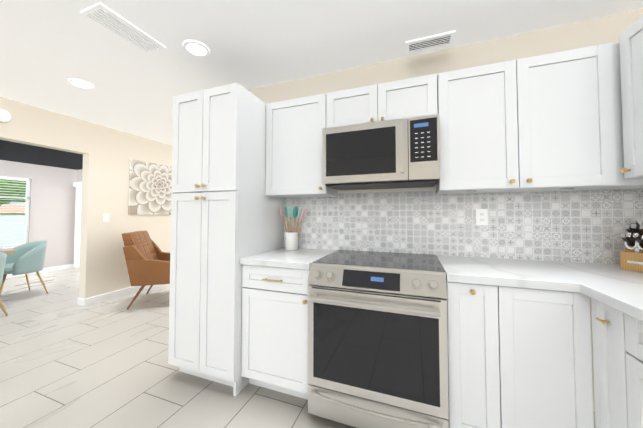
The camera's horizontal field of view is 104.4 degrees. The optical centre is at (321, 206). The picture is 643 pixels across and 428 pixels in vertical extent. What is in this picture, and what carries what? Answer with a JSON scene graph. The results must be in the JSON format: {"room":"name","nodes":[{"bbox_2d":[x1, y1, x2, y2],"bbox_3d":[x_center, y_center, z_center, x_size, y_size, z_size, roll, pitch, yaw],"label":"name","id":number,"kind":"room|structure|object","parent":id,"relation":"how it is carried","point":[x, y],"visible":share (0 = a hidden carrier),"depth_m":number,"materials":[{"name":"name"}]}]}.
{"room":"kitchen","nodes":[
{"label":"kitchen","id":0,"kind":"room"},
{"bbox_2d":[0,160,75,267],"bbox_3d":[-6.516,0.094,3.499,0.150,2.470,5.030,-1,-2,20],"label":"wall","id":1,"kind":"structure","parent":0,"point":[52,207],"depth_m":5.33,"materials":[{"name":"grey paint"}]},
{"bbox_2d":[0,179,29,248],"bbox_3d":[-6.392,0.080,3.721,0.150,1.370,2.890,-1,-2,20],"label":"window","id":2,"kind":"structure","parent":1,"relation":"in","point":[26,227],"depth_m":5.03,"materials":[{"name":"white"}]},
{"bbox_2d":[0,176,28,246],"bbox_3d":[-6.373,0.063,3.714,0.060,1.325,2.730,-1,-2,20],"label":"window blinds","id":3,"kind":"object","parent":2,"relation":"attached to","point":[16,179],"visible":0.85,"depth_m":4.82,"materials":[{"name":"white"}]},
{"bbox_2d":[6,264,73,278],"bbox_3d":[-6.441,1.280,3.435,0.030,0.095,4.750,-1,-2,20],"label":"baseboard","id":4,"kind":"structure","parent":1,"relation":"attached to","point":[56,268],"depth_m":5.29,"materials":[{"name":"white wood"}]},
{"bbox_2d":[0,140,82,169],"bbox_3d":[-5.104,-0.976,3.040,3.160,0.100,5.000,-1,-2,20],"label":"ceiling","id":5,"kind":"structure","parent":0,"point":[21,153],"depth_m":4.41,"materials":[{"name":"black paint"}]},
{"bbox_2d":[72,170,79,263],"bbox_3d":[-4.195,0.148,5.251,3.000,2.470,0.140,-1,-2,20],"label":"wall","id":6,"kind":"structure","parent":0,"point":[77,171],"depth_m":5.68,"materials":[{"name":"grey paint"}]},
{"bbox_2d":[73,182,81,267],"bbox_3d":[-4.703,0.400,5.311,1.880,1.910,0.097,-1,-2,20],"label":"door","id":7,"kind":"structure","parent":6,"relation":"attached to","point":[78,201],"depth_m":5.58,"materials":[{"name":"white wood"}]},
{"bbox_2d":[79,168,82,269],"bbox_3d":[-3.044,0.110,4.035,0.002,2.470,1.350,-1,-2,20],"label":"wall","id":8,"kind":"structure","parent":0,"point":[82,168],"depth_m":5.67,"materials":[{"name":"grey paint"}]},
{"bbox_2d":[77,297,80,305],"bbox_3d":[-3.043,1.297,3.991,0.034,0.095,1.364,-1,-2,20],"label":"baseboard","id":9,"kind":"structure","parent":8,"relation":"attached to","point":[78,299],"depth_m":3.34,"materials":[{"name":"white wood"}]},
{"bbox_2d":[0,97,171,298],"bbox_3d":[-3.486,0.066,2.627,0.140,2.470,7.060,-1,-2,20],"label":"wall","id":10,"kind":"structure","parent":0,"point":[108,153],"depth_m":3.49,"materials":[{"name":"beige paint"}]},
{"bbox_2d":[0,109,10,121],"bbox_3d":[-3.396,-0.968,2.647,0.038,0.140,0.140,-1,-2,20],"label":"smoke detector","id":11,"kind":"object","parent":10,"relation":"attached to","point":[5,115],"visible":1,"depth_m":2.65,"materials":[{"name":"white plastic"}]},
{"bbox_2d":[103,214,108,221],"bbox_3d":[-3.065,0.160,3.556,0.009,0.116,0.072,-1,-2,20],"label":"switch plate","id":12,"kind":"object","parent":10,"relation":"attached to","point":[105,217],"visible":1,"depth_m":3.55,"materials":[{"name":"white plastic"}]},
{"bbox_2d":[81,284,162,305],"bbox_3d":[-2.707,1.314,4.533,0.044,0.095,2.614,-1,-2,20],"label":"baseboard","id":13,"kind":"structure","parent":10,"relation":"attached to","point":[101,298],"depth_m":3.60,"materials":[{"name":"white wood"}]},
{"bbox_2d":[128,159,173,214],"bbox_3d":[-2.802,-0.294,4.242,0.035,0.860,0.860,-1,-2,20],"label":"canvas artwork","id":14,"kind":"object","parent":10,"relation":"attached to","point":[150,187],"visible":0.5,"depth_m":4.11},
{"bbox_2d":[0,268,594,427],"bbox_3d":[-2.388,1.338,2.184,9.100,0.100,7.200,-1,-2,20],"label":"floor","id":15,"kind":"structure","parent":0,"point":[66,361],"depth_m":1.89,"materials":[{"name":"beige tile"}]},
{"bbox_2d":[0,252,7,315],"bbox_3d":[-4.067,0.910,2.836,0.563,0.803,0.609,-1,-2,20],"label":"dining chair","id":16,"kind":"object","parent":15,"relation":"on","point":[3,256],"visible":1,"depth_m":3.00,"materials":[{"name":"teal fabric"}]},
{"bbox_2d":[0,248,15,253],"bbox_3d":[-4.960,0.933,2.518,1.050,0.759,2.130,-1,-2,20],"label":"dining table","id":17,"kind":"object","parent":15,"relation":"on","point":[8,251],"visible":1,"depth_m":3.30,"materials":[{"name":"brown wood"}]},
{"bbox_2d":[0,240,47,295],"bbox_3d":[-4.524,0.937,3.720,0.609,0.803,0.563,-1,-2,20],"label":"chair","id":18,"kind":"object","parent":15,"relation":"on","point":[26,258],"visible":0.96,"depth_m":3.73,"materials":[{"name":"teal fabric"}]},
{"bbox_2d":[122,231,169,309],"bbox_3d":[-2.255,0.848,3.620,0.878,0.972,0.740,1,-2,-17],"label":"leather armchair","id":19,"kind":"object","parent":15,"relation":"on","point":[147,259],"visible":0.77,"depth_m":3.26,"materials":[{"name":"brown leather"}]},
{"bbox_2d":[168,83,283,395],"bbox_3d":[-0.751,0.219,2.092,0.600,2.132,0.707,-1,-2,20],"label":"pantry","id":20,"kind":"object","parent":15,"relation":"on","point":[225,214],"visible":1,"depth_m":1.79,"materials":[{"name":"white paint"}]},
{"bbox_2d":[241,265,309,399],"bbox_3d":[-0.212,0.843,1.909,0.520,0.873,0.641,-1,-2,20],"label":"base cabinet","id":21,"kind":"object","parent":15,"relation":"on","point":[274,353],"visible":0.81,"depth_m":1.65,"materials":[{"name":"white paint"}]},
{"bbox_2d":[240,247,336,269],"bbox_3d":[-0.212,0.385,1.923,0.521,0.040,0.626,-1,-2,20],"label":"countertop","id":22,"kind":"structure","parent":21,"relation":"on","point":[301,258],"depth_m":1.72,"materials":[{"name":"stone"}]},
{"bbox_2d":[280,206,305,249],"bbox_3d":[-0.252,0.184,2.160,0.229,0.374,0.111,-1,-2,20],"label":"utensil crock","id":23,"kind":"object","parent":22,"relation":"on","point":[291,237],"visible":1,"depth_m":2.14,"materials":[{"name":"white ceramic"}]},
{"bbox_2d":[307,250,448,427],"bbox_3d":[0.374,0.812,1.641,0.758,0.918,0.728,-1,-2,20],"label":"range","id":24,"kind":"object","parent":15,"relation":"on","point":[377,342],"visible":1,"depth_m":1.36,"materials":[{"name":"silver metal"}]},
{"bbox_2d":[446,280,593,427],"bbox_3d":[1.020,0.829,1.460,0.571,0.873,0.637,-1,-2,20],"label":"base cabinet","id":25,"kind":"object","parent":15,"relation":"on","point":[519,357],"visible":0.77,"depth_m":1.19,"materials":[{"name":"white paint"}]},
{"bbox_2d":[436,255,575,291],"bbox_3d":[0.991,0.371,1.481,0.515,0.040,0.629,-1,-2,20],"label":"countertop","id":26,"kind":"structure","parent":25,"relation":"on","point":[519,273],"depth_m":1.28,"materials":[{"name":"stone"}]},
{"bbox_2d":[591,298,642,427],"bbox_3d":[1.176,0.791,0.220,0.640,0.873,1.638,-1,-2,20],"label":"base cabinet","id":27,"kind":"object","parent":15,"relation":"on","point":[617,336],"visible":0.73,"depth_m":0.97,"materials":[{"name":"white paint"}]},
{"bbox_2d":[536,260,642,321],"bbox_3d":[1.268,0.341,0.521,0.650,0.040,2.240,-1,-2,20],"label":"countertop","id":28,"kind":"structure","parent":27,"relation":"on","point":[616,287],"depth_m":1.10,"materials":[{"name":"stone"}]},
{"bbox_2d":[620,220,642,271],"bbox_3d":[1.746,0.210,1.360,0.236,0.273,0.110,1,-2,-22],"label":"knife block","id":29,"kind":"object","parent":28,"relation":"on","point":[631,257],"visible":1,"depth_m":1.34,"materials":[{"name":"brown wood"}]},
{"bbox_2d":[0,0,642,144],"bbox_3d":[-0.858,-1.248,1.702,5.740,0.100,7.000,-1,-2,20],"label":"ceiling","id":30,"kind":"structure","parent":0,"point":[48,48],"depth_m":1.80,"materials":[{"name":"white paint"}]},
{"bbox_2d":[67,78,94,88],"bbox_3d":[-2.299,-1.169,2.389,0.190,0.014,0.190,-1,-2,20],"label":"recessed light","id":31,"kind":"object","parent":30,"relation":"in","point":[79,83],"visible":0.98,"depth_m":2.36,"materials":[{"name":"white paint"}]},
{"bbox_2d":[80,2,165,53],"bbox_3d":[-1.326,-1.192,1.702,0.200,0.012,0.420,-1,-2,20],"label":"ceiling vent","id":32,"kind":"object","parent":30,"relation":"in","point":[107,18],"visible":1,"depth_m":1.66,"materials":[{"name":"white metal"}]},
{"bbox_2d":[182,39,209,56],"bbox_3d":[-0.941,-1.185,1.880,0.190,0.014,0.190,-1,-2,20],"label":"recessed light","id":33,"kind":"object","parent":30,"relation":"in","point":[196,48],"visible":0.98,"depth_m":1.86,"materials":[{"name":"white paint"}]},
{"bbox_2d":[406,30,454,54],"bbox_3d":[0.783,-1.188,1.817,0.320,0.012,0.140,-1,-2,20],"label":"ceiling vent","id":34,"kind":"object","parent":30,"relation":"in","point":[431,42],"visible":0.96,"depth_m":1.81,"materials":[{"name":"white metal"}]},
{"bbox_2d":[248,9,642,411],"bbox_3d":[0.360,0.051,2.137,3.460,2.470,0.130,-1,-2,20],"label":"wall","id":35,"kind":"structure","parent":0,"point":[603,30],"depth_m":1.85,"materials":[{"name":"beige paint"}]},
{"bbox_2d":[265,93,337,197],"bbox_3d":[-0.162,-0.467,2.086,0.521,0.762,0.352,-1,-2,20],"label":"upper cabinet","id":36,"kind":"object","parent":35,"relation":"attached to","point":[294,127],"visible":0.96,"depth_m":1.95,"materials":[{"name":"white paint"}]},
{"bbox_2d":[326,74,437,127],"bbox_3d":[0.441,-0.706,1.871,0.758,0.297,0.352,-1,-2,20],"label":"upper cabinet","id":37,"kind":"object","parent":35,"relation":"attached to","point":[408,98],"visible":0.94,"depth_m":1.72,"materials":[{"name":"white paint"}]},
{"bbox_2d":[322,114,439,189],"bbox_3d":[0.422,-0.350,1.810,0.754,0.407,0.456,-1,-2,20],"label":"microwave","id":38,"kind":"object","parent":37,"relation":"attached to","point":[397,153],"visible":1,"depth_m":1.63,"materials":[{"name":"silver metal"}]},
{"bbox_2d":[284,189,642,263],"bbox_3d":[0.811,0.106,1.896,2.468,0.514,0.008,-1,-2,20],"label":"backsplash","id":39,"kind":"structure","parent":35,"relation":"attached to","point":[588,226],"depth_m":1.77,"materials":[{"name":"tile"}]},
{"bbox_2d":[476,209,487,224],"bbox_3d":[1.136,0.075,1.768,0.072,0.116,0.008,-1,-2,20],"label":"outlet","id":40,"kind":"object","parent":39,"relation":"attached to","point":[481,216],"visible":1,"depth_m":1.77,"materials":[{"name":"white plastic"}]},
{"bbox_2d":[435,43,642,193],"bbox_3d":[1.353,-0.480,1.529,1.180,0.770,0.352,-1,-2,20],"label":"upper cabinet","id":41,"kind":"object","parent":35,"relation":"attached to","point":[547,122],"visible":0.98,"depth_m":1.43,"materials":[{"name":"white paint"}]},
{"bbox_2d":[619,15,642,178],"bbox_3d":[1.626,-0.521,1.070,0.352,0.765,0.367,-1,-2,20],"label":"upper cabinet","id":42,"kind":"object","parent":35,"relation":"attached to","point":[631,50],"visible":1,"depth_m":1.23,"materials":[{"name":"white paint"}]},
{"label":"outside","id":43,"kind":"structure","parent":0,"visible":0},
{"bbox_3d":[-55.018,2.428,32.992,111.240,0.130,140.000,-1,-2,20],"label":"grass","id":44,"kind":"structure","parent":43,"visible":0},
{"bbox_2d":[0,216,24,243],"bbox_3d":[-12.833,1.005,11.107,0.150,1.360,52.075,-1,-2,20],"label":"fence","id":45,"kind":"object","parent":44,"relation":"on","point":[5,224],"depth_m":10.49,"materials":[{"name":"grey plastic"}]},
{"bbox_2d":[0,205,24,215],"bbox_3d":[-81.046,1.484,65.496,11.400,3.770,12.400,-1,-2,20],"label":"house","id":46,"kind":"structure","parent":44,"relation":"on","point":[13,210],"depth_m":63.39,"materials":[{"name":"beige tile"}]},
{"bbox_2d":[0,179,25,205],"bbox_3d":[-39.096,-4.248,26.360,60.312,12.805,56.162,-1,-2,20],"label":"trees","id":47,"kind":"object","parent":44,"relation":"on","point":[13,192],"depth_m":13.43,"materials":[{"name":"green plant"}]}
]}

